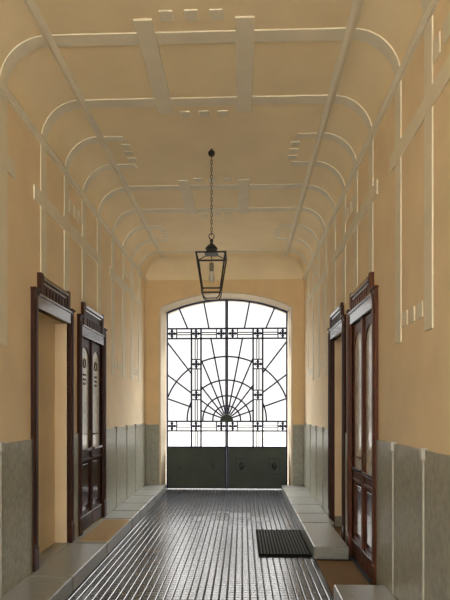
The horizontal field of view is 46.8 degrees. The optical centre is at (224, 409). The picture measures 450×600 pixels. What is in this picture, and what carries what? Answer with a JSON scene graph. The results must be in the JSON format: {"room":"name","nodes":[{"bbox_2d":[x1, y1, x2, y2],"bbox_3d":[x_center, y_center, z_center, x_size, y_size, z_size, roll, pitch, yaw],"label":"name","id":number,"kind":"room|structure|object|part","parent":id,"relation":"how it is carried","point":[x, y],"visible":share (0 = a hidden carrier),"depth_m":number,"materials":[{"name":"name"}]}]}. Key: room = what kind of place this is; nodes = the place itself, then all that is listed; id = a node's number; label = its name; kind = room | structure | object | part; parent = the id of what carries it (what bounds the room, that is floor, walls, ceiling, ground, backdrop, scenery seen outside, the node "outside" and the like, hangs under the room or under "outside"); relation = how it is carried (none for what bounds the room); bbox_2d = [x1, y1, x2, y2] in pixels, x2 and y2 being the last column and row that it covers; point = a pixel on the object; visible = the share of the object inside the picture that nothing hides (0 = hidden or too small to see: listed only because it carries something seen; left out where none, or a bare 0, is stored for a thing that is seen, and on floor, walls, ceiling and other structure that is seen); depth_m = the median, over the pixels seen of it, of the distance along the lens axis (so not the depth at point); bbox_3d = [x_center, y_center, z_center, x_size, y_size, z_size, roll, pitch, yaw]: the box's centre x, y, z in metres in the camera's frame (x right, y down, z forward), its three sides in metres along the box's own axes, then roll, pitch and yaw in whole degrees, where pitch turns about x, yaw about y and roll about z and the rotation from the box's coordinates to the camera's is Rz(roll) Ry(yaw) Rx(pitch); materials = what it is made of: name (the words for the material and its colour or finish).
{"room":"building entrance hallway","nodes":[
{"label":"building entrance hallway","id":0,"kind":"room"},
{"bbox_2d":[0,77,146,572],"bbox_3d":[-2.065,-0.765,3.669,0.642,4.730,14.400,0,0,2],"label":"wall","id":1,"kind":"structure","parent":0,"point":[49,226],"depth_m":5.44,"materials":[{"name":"paint"}]},
{"bbox_2d":[30,272,75,571],"bbox_3d":[-1.784,0.114,5.249,0.199,2.792,1.135,0,0,2],"label":"door frame","id":2,"kind":"structure","parent":1,"relation":"in","point":[48,297],"depth_m":4.95,"materials":[{"name":"brown wood"}]},
{"bbox_3d":[-1.744,0.185,4.739,0.054,2.550,0.100,0,0,2],"label":"post","id":3,"kind":"part","parent":2,"relation":"part of","materials":[{"name":"brown wood"}]},
{"bbox_3d":[-1.732,-1.176,4.867,0.050,0.212,0.065,0,0,2],"label":"crown post","id":4,"kind":"part","parent":2,"relation":"part of","materials":[{"name":"brown wood"}]},
{"bbox_3d":[-1.799,1.482,5.249,0.169,0.056,0.915,0,0,2],"label":"stone sill","id":5,"kind":"part","parent":2,"relation":"part of","materials":[{"name":"stone"}]},
{"bbox_3d":[-1.725,-1.201,5.249,0.038,0.026,0.700,0,0,2],"label":"crown cornice","id":6,"kind":"part","parent":2,"relation":"part of","materials":[{"name":"brown wood"}]},
{"bbox_3d":[-1.716,-1.239,5.249,0.056,0.038,0.700,0,0,2],"label":"crown cornice","id":7,"kind":"part","parent":2,"relation":"part of","materials":[{"name":"brown wood"}]},
{"bbox_3d":[-1.707,-1.176,5.631,0.050,0.212,0.065,0,0,2],"label":"crown post","id":8,"kind":"part","parent":2,"relation":"part of","materials":[{"name":"brown wood"}]},
{"bbox_3d":[-1.711,0.185,5.754,0.054,2.550,0.100,0,0,2],"label":"post","id":9,"kind":"part","parent":2,"relation":"part of","materials":[{"name":"brown wood"}]},
{"bbox_2d":[0,423,145,597],"bbox_3d":[-1.778,0.924,3.350,0.046,1.351,13.780,0,0,2],"label":"wainscoting","id":10,"kind":"structure","parent":1,"relation":"attached to","point":[125,445],"depth_m":4.60,"materials":[{"name":"grey stone"}]},
{"bbox_3d":[-1.880,0.932,0.577,0.022,1.335,8.230,0,0,2],"label":"marble panel","id":11,"kind":"part","parent":10,"relation":"part of","materials":[{"name":"grey stone"}]},
{"bbox_3d":[-1.706,0.932,5.906,0.022,1.335,0.205,0,0,2],"label":"marble panel","id":12,"kind":"part","parent":10,"relation":"part of","materials":[{"name":"grey stone"}]},
{"bbox_3d":[-1.614,0.932,8.705,0.022,1.335,3.065,0,0,2],"label":"marble panel","id":13,"kind":"part","parent":10,"relation":"part of","materials":[{"name":"grey stone"}]},
{"bbox_3d":[-1.776,-2.560,3.350,0.042,0.090,13.780,0,0,2],"label":"cornice","id":14,"kind":"part","parent":1,"relation":"part of","materials":[{"name":"paint"}]},
{"bbox_2d":[77,302,107,535],"bbox_3d":[-1.687,0.089,6.591,0.117,2.742,1.185,0,0,2],"label":"door","id":15,"kind":"structure","parent":1,"relation":"in","point":[90,324],"depth_m":6.57,"materials":[{"name":"brown wood"}]},
{"bbox_3d":[-1.701,0.185,6.059,0.054,2.550,0.100,0,0,2],"label":"post","id":16,"kind":"part","parent":15,"relation":"part of","materials":[{"name":"brown wood"}]},
{"bbox_3d":[-1.689,-1.141,6.186,0.050,0.282,0.065,0,0,2],"label":"crown post","id":17,"kind":"part","parent":15,"relation":"part of","materials":[{"name":"brown wood"}]},
{"bbox_3d":[-1.721,0.920,6.351,0.018,0.520,0.308,0,0,2],"label":"raised panel","id":18,"kind":"part","parent":15,"relation":"part of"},
{"bbox_3d":[-1.729,-0.143,6.352,0.018,1.247,0.362,0,0,2],"label":"glass pane","id":19,"kind":"part","parent":15,"relation":"part of","materials":[{"name":"clear glass"}]},
{"bbox_3d":[-1.731,0.291,6.352,0.045,2.313,0.476,0,0,2],"label":"frame","id":20,"kind":"part","parent":15,"relation":"part of","materials":[{"name":"brown wood"}]},
{"bbox_3d":[-1.699,1.361,6.351,0.022,0.173,0.468,0,0,2],"label":"kick rail","id":21,"kind":"part","parent":15,"relation":"part of","materials":[{"name":"brown wood"}]},
{"bbox_3d":[-1.681,-1.201,6.593,0.038,0.026,0.750,0,0,2],"label":"crown cornice","id":22,"kind":"part","parent":15,"relation":"part of","materials":[{"name":"brown wood"}]},
{"bbox_3d":[-1.673,-1.239,6.593,0.056,0.038,0.750,0,0,2],"label":"crown cornice","id":23,"kind":"part","parent":15,"relation":"part of","materials":[{"name":"brown wood"}]},
{"bbox_3d":[-1.706,0.920,6.833,0.018,0.520,0.308,0,0,2],"label":"raised panel","id":24,"kind":"part","parent":15,"relation":"part of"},
{"bbox_3d":[-1.714,-0.143,6.833,0.018,1.247,0.362,0,0,2],"label":"glass pane","id":25,"kind":"part","parent":15,"relation":"part of","materials":[{"name":"glass"}]},
{"bbox_3d":[-1.715,0.291,6.833,0.045,2.313,0.476,0,0,2],"label":"frame","id":26,"kind":"part","parent":15,"relation":"part of","materials":[{"name":"brown wood"}]},
{"bbox_3d":[-1.684,1.361,6.832,0.022,0.173,0.468,0,0,2],"label":"kick rail","id":27,"kind":"part","parent":15,"relation":"part of","materials":[{"name":"brown wood"}]},
{"bbox_3d":[-1.662,-1.141,7.000,0.050,0.282,0.065,0,0,2],"label":"crown post","id":28,"kind":"part","parent":15,"relation":"part of","materials":[{"name":"brown wood"}]},
{"bbox_3d":[-1.666,0.185,7.123,0.054,2.550,0.100,0,0,2],"label":"post","id":29,"kind":"part","parent":15,"relation":"part of","materials":[{"name":"brown wood"}]},
{"bbox_2d":[0,0,428,279],"bbox_3d":[-0.227,-2.845,3.609,4.320,0.570,14.400,0,0,2],"label":"ceiling","id":30,"kind":"structure","parent":0,"point":[133,98],"depth_m":4.93,"materials":[{"name":"paint"}]},
{"bbox_2d":[195,149,226,300],"bbox_3d":[-0.151,-2.087,5.838,0.342,1.697,0.342,0,0,2],"label":"hanging lantern","id":31,"kind":"object","parent":30,"relation":"hanging from","point":[211,249],"visible":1,"depth_m":5.82,"materials":[{"name":"black metal"}]},
{"bbox_3d":[-0.151,-1.495,5.838,0.066,0.125,0.066,0,0,2],"label":"light bulb","id":32,"kind":"part","parent":31,"relation":"part of","materials":[{"name":"clear glass"}]},
{"bbox_3d":[-0.151,-2.405,5.838,0.020,0.894,0.020,0,0,-43],"label":"chain","id":33,"kind":"part","parent":31,"relation":"part of","materials":[{"name":"black metal"}]},
{"bbox_2d":[209,254,213,270],"bbox_3d":[-0.151,-1.652,5.838,0.050,0.194,0.049,0,0,2],"label":"bulb socket","id":34,"kind":"object","parent":31,"relation":"attached to","point":[211,265],"depth_m":5.83,"materials":[{"name":"brown"}]},
{"bbox_2d":[66,488,370,599],"bbox_3d":[-0.231,1.603,3.509,3.720,0.005,14.600,0,0,2],"label":"floor","id":35,"kind":"structure","parent":0,"point":[192,543],"depth_m":5.54,"materials":[{"name":"grey metal"}]},
{"bbox_2d":[0,577,71,599],"bbox_3d":[-1.560,1.530,3.758,0.407,0.140,1.584,0,0,2],"label":"kerb stone","id":36,"kind":"object","parent":35,"relation":"on","point":[30,588],"visible":1,"depth_m":4.26,"materials":[{"name":"stone"}]},
{"bbox_2d":[29,543,106,591],"bbox_3d":[-1.514,1.530,5.137,0.407,0.140,1.124,0,0,2],"label":"kerb stone","id":37,"kind":"object","parent":35,"relation":"on","point":[76,561],"visible":0.86,"depth_m":5.01,"materials":[{"name":"stone"}]},
{"bbox_2d":[72,519,131,554],"bbox_3d":[-1.475,1.530,6.357,0.407,0.140,1.264,0,0,2],"label":"kerb stone","id":38,"kind":"object","parent":35,"relation":"on","point":[127,527],"visible":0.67,"depth_m":6.13,"materials":[{"name":"stone"}]},
{"bbox_2d":[79,519,128,540],"bbox_3d":[-1.444,1.447,6.336,0.330,0.023,1.090,0,0,2],"label":"doormat","id":39,"kind":"object","parent":38,"relation":"on","point":[104,531],"visible":1,"depth_m":6.20,"materials":[{"name":"brown fabric"}]},
{"bbox_2d":[103,511,139,527],"bbox_3d":[-1.444,1.530,7.276,0.407,0.140,0.524,0,0,2],"label":"kerb stone","id":40,"kind":"object","parent":35,"relation":"on","point":[134,515],"visible":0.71,"depth_m":7.22,"materials":[{"name":"stone"}]},
{"bbox_2d":[113,503,147,518],"bbox_3d":[-1.425,1.530,7.861,0.407,0.140,0.594,0,0,2],"label":"kerb stone","id":41,"kind":"object","parent":35,"relation":"on","point":[142,507],"visible":0.7,"depth_m":7.81,"materials":[{"name":"stone"}]},
{"bbox_2d":[123,496,154,510],"bbox_3d":[-1.404,1.530,8.525,0.407,0.140,0.684,0,0,2],"label":"kerb stone","id":42,"kind":"object","parent":35,"relation":"on","point":[150,500],"visible":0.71,"depth_m":8.48,"materials":[{"name":"stone"}]},
{"bbox_2d":[132,489,160,502],"bbox_3d":[-1.381,1.530,9.230,0.407,0.140,0.674,0,0,2],"label":"kerb stone","id":43,"kind":"object","parent":35,"relation":"on","point":[142,492],"visible":0.68,"depth_m":9.20,"materials":[{"name":"stone"}]},
{"bbox_2d":[141,484,166,496],"bbox_3d":[-1.359,1.530,9.900,0.407,0.140,0.614,0,0,2],"label":"kerb stone","id":44,"kind":"object","parent":35,"relation":"on","point":[163,488],"visible":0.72,"depth_m":9.92,"materials":[{"name":"stone"}]},
{"bbox_2d":[256,529,311,556],"bbox_3d":[0.677,1.587,6.266,0.580,0.023,1.170,0,0,2],"label":"doormat","id":45,"kind":"object","parent":35,"relation":"on","point":[269,542],"depth_m":6.16,"materials":[{"name":"black rubber"}]},
{"bbox_2d":[281,485,306,495],"bbox_3d":[1.302,1.530,9.813,0.429,0.140,0.614,0,0,2],"label":"kerb stone","id":46,"kind":"object","parent":35,"relation":"on","point":[283,487],"visible":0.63,"depth_m":9.80,"materials":[{"name":"stone"}]},
{"bbox_2d":[284,490,311,503],"bbox_3d":[1.279,1.530,9.108,0.429,0.140,0.744,0,0,2],"label":"kerb stone","id":47,"kind":"object","parent":35,"relation":"on","point":[287,493],"visible":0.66,"depth_m":9.09,"materials":[{"name":"stone"}]},
{"bbox_2d":[288,497,318,512],"bbox_3d":[1.255,1.530,8.379,0.429,0.140,0.664,0,0,2],"label":"kerb stone","id":48,"kind":"object","parent":35,"relation":"on","point":[291,500],"visible":0.67,"depth_m":8.30,"materials":[{"name":"stone"}]},
{"bbox_2d":[292,505,325,520],"bbox_3d":[1.233,1.530,7.699,0.429,0.140,0.644,0,0,2],"label":"kerb stone","id":49,"kind":"object","parent":35,"relation":"on","point":[296,509],"visible":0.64,"depth_m":7.63,"materials":[{"name":"stone"}]},
{"bbox_2d":[296,513,333,530],"bbox_3d":[1.212,1.530,7.054,0.429,0.140,0.594,0,0,2],"label":"kerb stone","id":50,"kind":"object","parent":35,"relation":"on","point":[300,517],"visible":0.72,"depth_m":7.00,"materials":[{"name":"stone"}]},
{"bbox_2d":[301,523,348,559],"bbox_3d":[1.154,1.530,6.143,0.374,0.140,1.179,0,0,2],"label":"kerb stone","id":51,"kind":"object","parent":35,"relation":"on","point":[323,541],"visible":0.97,"depth_m":5.77,"materials":[{"name":"stone"}]},
{"bbox_2d":[316,560,369,595],"bbox_3d":[1.137,1.587,4.955,0.380,0.023,1.060,0,0,2],"label":"doormat","id":52,"kind":"object","parent":35,"relation":"on","point":[334,572],"visible":0.79,"depth_m":5.01,"materials":[{"name":"brown fabric"}]},
{"bbox_2d":[334,585,395,599],"bbox_3d":[1.099,1.530,3.616,0.429,0.140,1.474,0,0,2],"label":"kerb stone","id":53,"kind":"object","parent":35,"relation":"on","point":[341,592],"visible":1,"depth_m":4.16,"materials":[{"name":"stone"}]},
{"bbox_2d":[145,279,303,484],"bbox_3d":[-0.002,-0.765,10.493,4.320,4.730,0.625,0,0,2],"label":"wall","id":54,"kind":"structure","parent":0,"point":[161,296],"depth_m":10.23,"materials":[{"name":"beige paint"}]},
{"bbox_2d":[166,299,287,488],"bbox_3d":[0.036,-0.325,10.497,2.447,3.826,0.055,0,0,2],"label":"iron gate","id":55,"kind":"object","parent":54,"relation":"attached to","point":[211,467],"visible":1,"depth_m":10.49,"materials":[{"name":"black metal"}]},
{"bbox_3d":[-0.923,1.127,10.518,0.243,0.335,0.013,0,0,2],"label":"panel frame","id":56,"kind":"part","parent":55,"relation":"part of","materials":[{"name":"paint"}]},
{"bbox_3d":[-0.575,1.174,10.524,1.158,0.824,0.024,0,0,2],"label":"kick panel","id":57,"kind":"part","parent":55,"relation":"part of","materials":[{"name":"paint"}]},
{"bbox_3d":[-0.263,1.127,10.497,0.251,0.335,0.013,0,0,2],"label":"panel frame","id":58,"kind":"part","parent":55,"relation":"part of","materials":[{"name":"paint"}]},
{"bbox_3d":[0.330,1.127,10.477,0.251,0.335,0.013,0,0,2],"label":"panel frame","id":59,"kind":"part","parent":55,"relation":"part of","materials":[{"name":"black metal"}]},
{"bbox_3d":[0.646,1.174,10.485,1.163,0.824,0.024,0,0,2],"label":"kick panel","id":60,"kind":"part","parent":55,"relation":"part of","materials":[{"name":"paint"}]},
{"bbox_3d":[0.991,1.127,10.456,0.243,0.335,0.013,0,0,2],"label":"panel frame","id":61,"kind":"part","parent":55,"relation":"part of","materials":[{"name":"black metal"}]},
{"bbox_2d":[302,0,449,572],"bbox_3d":[1.611,-0.765,3.549,0.642,4.730,14.400,0,0,2],"label":"wall","id":62,"kind":"structure","parent":0,"point":[390,218],"depth_m":3.94,"materials":[{"name":"paint"}]},
{"bbox_2d":[327,302,346,541],"bbox_3d":[1.586,0.159,6.582,0.447,2.882,1.100,0,0,2],"label":"door frame","id":63,"kind":"structure","parent":62,"relation":"in","point":[338,319],"depth_m":7.01,"materials":[{"name":"brown wood"}]},
{"bbox_3d":[1.440,0.255,7.077,0.054,2.690,0.100,0,0,2],"label":"post","id":64,"kind":"part","parent":63,"relation":"part of","materials":[{"name":"brown wood"}]},
{"bbox_3d":[1.413,-1.239,6.590,0.056,0.038,0.665,0,0,2],"label":"crown cornice","id":65,"kind":"part","parent":63,"relation":"part of","materials":[{"name":"brown wood"}]},
{"bbox_3d":[1.652,1.515,7.012,0.342,0.170,0.013,0,0,2],"label":"recess skirting","id":66,"kind":"part","parent":63,"relation":"part of","materials":[{"name":"grey stone"}]},
{"bbox_3d":[1.404,-1.173,6.225,0.050,0.217,0.065,0,0,2],"label":"crown post","id":67,"kind":"part","parent":63,"relation":"part of","materials":[{"name":"brown wood"}]},
{"bbox_3d":[1.408,0.255,6.097,0.054,2.690,0.100,0,0,2],"label":"post","id":68,"kind":"part","parent":63,"relation":"part of","materials":[{"name":"brown wood"}]},
{"bbox_2d":[346,272,378,584],"bbox_3d":[1.383,0.164,5.238,0.117,2.872,1.230,0,0,2],"label":"door","id":69,"kind":"structure","parent":62,"relation":"in","point":[364,299],"depth_m":5.20,"materials":[{"name":"red wood"}]},
{"bbox_3d":[1.398,0.255,5.792,0.054,2.690,0.100,0,0,2],"label":"post","id":70,"kind":"part","parent":69,"relation":"part of","materials":[{"name":"red wood"}]},
{"bbox_3d":[1.386,-1.166,5.670,0.050,0.212,0.065,0,0,2],"label":"crown post","id":71,"kind":"part","parent":69,"relation":"part of","materials":[{"name":"red wood"}]},
{"bbox_3d":[1.390,0.628,5.489,0.034,0.034,0.414,0,0,2],"label":"sill moulding","id":72,"kind":"part","parent":69,"relation":"part of","materials":[{"name":"brown wood"}]},
{"bbox_3d":[1.392,1.405,5.489,0.030,0.020,0.490,0,0,2],"label":"kick moulding","id":73,"kind":"part","parent":69,"relation":"part of","materials":[{"name":"brown wood"}]},
{"bbox_3d":[1.396,1.502,5.489,0.022,0.173,0.490,0,0,2],"label":"kick rail","id":74,"kind":"part","parent":69,"relation":"part of","materials":[{"name":"red wood"}]},
{"bbox_3d":[1.428,0.332,5.488,0.045,2.513,0.498,0,0,2],"label":"frame","id":75,"kind":"part","parent":69,"relation":"part of","materials":[{"name":"red wood"}]},
{"bbox_3d":[1.418,1.060,5.489,0.018,0.520,0.330,0,0,2],"label":"raised panel","id":76,"kind":"part","parent":69,"relation":"part of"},
{"bbox_3d":[1.426,-0.103,5.488,0.018,1.447,0.384,0,0,2],"label":"glass pane","id":77,"kind":"part","parent":69,"relation":"part of","materials":[{"name":"clear glass"}]},
{"bbox_3d":[1.369,-1.229,5.241,0.056,0.038,0.795,0,0,2],"label":"crown cornice","id":78,"kind":"part","parent":69,"relation":"part of","materials":[{"name":"brown wood"}]},
{"bbox_3d":[1.378,-1.191,5.240,0.038,0.026,0.795,0,0,2],"label":"crown cornice","id":79,"kind":"part","parent":69,"relation":"part of","materials":[{"name":"brown wood"}]},
{"bbox_3d":[1.376,1.405,4.986,0.030,0.020,0.490,0,0,2],"label":"kick moulding","id":80,"kind":"part","parent":69,"relation":"part of","materials":[{"name":"brown wood"}]},
{"bbox_3d":[1.374,0.628,4.986,0.034,0.034,0.414,0,0,2],"label":"sill moulding","id":81,"kind":"part","parent":69,"relation":"part of","materials":[{"name":"brown wood"}]},
{"bbox_3d":[1.380,1.502,4.986,0.022,0.173,0.490,0,0,2],"label":"kick rail","id":82,"kind":"part","parent":69,"relation":"part of","materials":[{"name":"red wood"}]},
{"bbox_3d":[1.379,0.744,4.986,0.024,0.023,0.398,0,0,2],"label":"sill moulding","id":83,"kind":"part","parent":69,"relation":"part of","materials":[{"name":"red wood"}]},
{"bbox_3d":[1.411,0.332,4.985,0.045,2.513,0.498,0,0,2],"label":"frame","id":84,"kind":"part","parent":69,"relation":"part of","materials":[{"name":"red wood"}]},
{"bbox_3d":[1.402,1.060,4.985,0.018,0.520,0.330,0,0,2],"label":"raised panel","id":85,"kind":"part","parent":69,"relation":"part of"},
{"bbox_3d":[1.410,-0.103,4.985,0.018,1.447,0.384,0,0,2],"label":"glass pane","id":86,"kind":"part","parent":69,"relation":"part of","materials":[{"name":"glass"}]},
{"bbox_3d":[1.358,-1.166,4.811,0.050,0.212,0.065,0,0,2],"label":"crown post","id":87,"kind":"part","parent":69,"relation":"part of","materials":[{"name":"red wood"}]},
{"bbox_3d":[1.362,0.255,4.683,0.054,2.690,0.100,0,0,2],"label":"post","id":88,"kind":"part","parent":69,"relation":"part of","materials":[{"name":"red wood"}]},
{"bbox_3d":[1.301,-2.560,3.249,0.042,0.090,13.780,0,0,2],"label":"cornice","id":89,"kind":"part","parent":62,"relation":"part of","materials":[{"name":"paint"}]},
{"bbox_2d":[303,423,449,599],"bbox_3d":[1.303,0.924,3.249,0.046,1.351,13.780,0,0,2],"label":"wainscoting","id":90,"kind":"structure","parent":62,"relation":"attached to","point":[413,484],"depth_m":3.81,"materials":[{"name":"grey stone"}]},
{"bbox_3d":[1.491,0.932,8.631,0.022,1.335,3.010,0,0,2],"label":"marble panel","id":91,"kind":"part","parent":90,"relation":"part of","materials":[{"name":"grey stone"}]},
{"bbox_3d":[1.403,0.932,5.945,0.022,1.335,0.205,0,0,2],"label":"marble panel","id":92,"kind":"part","parent":90,"relation":"part of","materials":[{"name":"grey stone"}]},
{"bbox_3d":[1.225,0.932,0.498,0.022,1.335,8.275,0,0,2],"label":"marble panel","id":93,"kind":"part","parent":90,"relation":"part of","materials":[{"name":"grey stone"}]},
{"label":"outside","id":94,"kind":"structure","parent":0,"visible":0},
{"bbox_2d":[168,424,285,445],"bbox_3d":[0.000,1.620,0.000,60.000,0.001,120.000,0,0,2],"label":"ground","id":95,"kind":"structure","parent":94,"point":[174,438],"depth_m":30.63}
]}

